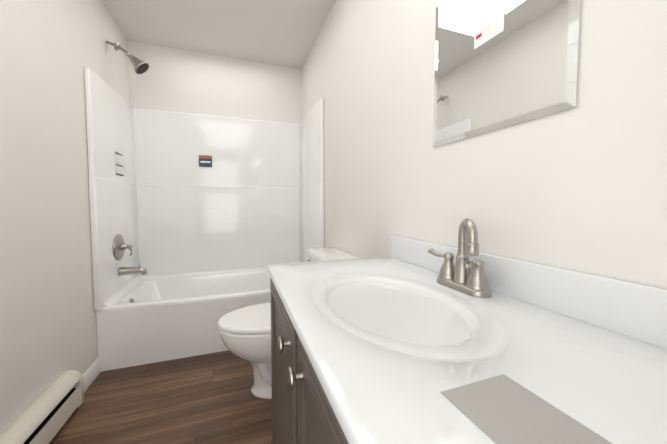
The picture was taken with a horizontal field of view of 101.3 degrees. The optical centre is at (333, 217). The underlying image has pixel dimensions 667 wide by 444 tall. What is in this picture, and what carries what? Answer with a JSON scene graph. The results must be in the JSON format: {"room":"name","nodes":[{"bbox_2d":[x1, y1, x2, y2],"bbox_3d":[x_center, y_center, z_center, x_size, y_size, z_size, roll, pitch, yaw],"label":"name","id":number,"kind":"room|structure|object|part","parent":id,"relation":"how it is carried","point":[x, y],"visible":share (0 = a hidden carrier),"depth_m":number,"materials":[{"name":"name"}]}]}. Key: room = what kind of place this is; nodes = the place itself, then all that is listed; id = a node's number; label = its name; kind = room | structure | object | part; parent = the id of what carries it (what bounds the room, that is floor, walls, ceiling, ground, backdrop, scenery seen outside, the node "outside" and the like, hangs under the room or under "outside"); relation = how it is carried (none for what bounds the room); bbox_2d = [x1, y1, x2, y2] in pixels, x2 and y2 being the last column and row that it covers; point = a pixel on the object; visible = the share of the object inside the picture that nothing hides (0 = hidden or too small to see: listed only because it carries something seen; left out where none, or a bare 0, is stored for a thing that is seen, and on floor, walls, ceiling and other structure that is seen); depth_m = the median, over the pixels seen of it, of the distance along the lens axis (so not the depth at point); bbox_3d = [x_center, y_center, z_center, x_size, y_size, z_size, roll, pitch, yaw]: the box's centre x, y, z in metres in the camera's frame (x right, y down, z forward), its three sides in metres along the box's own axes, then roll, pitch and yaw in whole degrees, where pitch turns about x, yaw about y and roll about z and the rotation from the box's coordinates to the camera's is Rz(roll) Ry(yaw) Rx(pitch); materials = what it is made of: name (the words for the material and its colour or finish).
{"room":"bathroom","nodes":[
{"label":"bathroom","id":0,"kind":"room"},
{"bbox_2d":[0,0,129,435],"bbox_3d":[-1.298,-0.206,0.945,0.100,2.480,3.280,-1,3,-20],"label":"wall","id":1,"kind":"structure","parent":0,"point":[50,50],"depth_m":1.31,"materials":[{"name":"paint"}]},
{"bbox_2d":[0,370,83,443],"bbox_3d":[-1.247,0.912,1.118,0.072,0.193,0.705,-1,3,-20],"label":"baseboard heater","id":2,"kind":"object","parent":1,"relation":"attached to","point":[44,417],"visible":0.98,"depth_m":1.22,"materials":[{"name":"beige metal"}]},
{"bbox_2d":[83,358,100,391],"bbox_3d":[-1.451,0.956,1.607,0.014,0.092,0.319,-1,3,-20],"label":"baseboard","id":3,"kind":"structure","parent":1,"relation":"attached to","point":[91,373],"depth_m":1.66,"materials":[{"name":"white"}]},
{"bbox_2d":[106,41,148,73],"bbox_3d":[-1.499,-1.162,1.998,0.258,0.202,0.120,-1,3,-20],"label":"shower head","id":4,"kind":"object","parent":1,"relation":"attached to","point":[140,66],"visible":1,"depth_m":1.99},
{"bbox_2d":[49,350,271,443],"bbox_3d":[-0.535,1.049,1.280,1.720,0.060,3.280,-1,3,-20],"label":"floor","id":5,"kind":"structure","parent":0,"point":[210,398],"depth_m":1.45,"materials":[{"name":"wood"}]},
{"bbox_2d":[84,66,323,371],"bbox_3d":[-0.919,0.011,2.310,1.518,1.910,0.783,-1,3,-20],"label":"bathtub","id":6,"kind":"object","parent":5,"relation":"on","point":[209,218],"visible":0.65,"depth_m":2.46,"materials":[{"name":"white plastic"}]},
{"bbox_2d":[113,234,132,259],"bbox_3d":[-1.526,0.217,2.006,0.087,0.190,0.190,-1,3,-20],"label":"shower valve","id":7,"kind":"object","parent":6,"relation":"attached to","point":[120,246],"visible":1,"depth_m":1.97,"materials":[{"name":"silver metal"}]},
{"bbox_2d":[118,264,146,275],"bbox_3d":[-1.487,0.391,2.034,0.173,0.080,0.064,-1,3,-20],"label":"tub spout","id":8,"kind":"object","parent":6,"relation":"attached to","point":[130,270],"visible":1,"depth_m":2.01,"materials":[{"name":"silver metal"}]},
{"bbox_2d":[218,247,358,398],"bbox_3d":[-0.273,0.611,1.627,0.766,0.779,0.468,-1,3,-20],"label":"toilet","id":9,"kind":"object","parent":5,"relation":"on","point":[245,332],"visible":0.33,"depth_m":1.48,"materials":[{"name":"white ceramic"}]},
{"bbox_2d":[267,218,666,443],"bbox_3d":[0.161,0.525,0.701,0.577,1.044,0.957,-1,3,-20],"label":"bathroom vanity","id":10,"kind":"object","parent":5,"relation":"on","point":[416,341],"visible":1,"depth_m":0.46,"materials":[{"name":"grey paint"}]},
{"bbox_3d":[-0.168,0.578,0.838,0.048,0.675,0.447,-1,3,-20],"label":"door","id":11,"kind":"part","parent":10,"relation":"part of","materials":[{"name":"grey paint"}]},
{"bbox_3d":[-0.008,0.600,0.388,0.048,0.675,0.437,-1,3,-20],"label":"door","id":12,"kind":"part","parent":10,"relation":"part of","materials":[{"name":"grey paint"}]},
{"bbox_2d":[428,218,491,297],"bbox_3d":[0.327,0.097,0.758,0.101,0.193,0.208,-1,3,-20],"label":"faucet","id":13,"kind":"object","parent":10,"relation":"on","point":[452,281],"depth_m":0.73,"materials":[{"name":"silver metal"}]},
{"bbox_2d":[128,41,301,123],"bbox_3d":[-1.068,-0.295,2.712,1.520,2.480,0.100,-1,3,-20],"label":"wall","id":14,"kind":"structure","parent":0,"point":[178,80],"depth_m":2.59,"materials":[{"name":"paint"}]},
{"bbox_2d":[101,0,334,68],"bbox_3d":[-0.535,-1.488,1.153,1.720,0.060,3.280,-1,3,-20],"label":"ceiling","id":15,"kind":"structure","parent":0,"point":[284,33],"depth_m":2.15,"materials":[{"name":"paint"}]},
{"bbox_2d":[301,0,666,288],"bbox_3d":[0.229,-0.233,1.488,0.100,2.480,3.280,-1,3,-20],"label":"wall","id":16,"kind":"structure","parent":0,"point":[581,186],"depth_m":0.72,"materials":[{"name":"paint"}]},
{"bbox_2d":[433,0,580,147],"bbox_3d":[0.426,-0.528,0.753,0.007,0.582,0.432,-1,3,-20],"label":"mirror","id":17,"kind":"object","parent":16,"relation":"attached to","point":[500,64],"visible":1,"depth_m":0.72,"materials":[{"name":"white mirror"}]}
]}

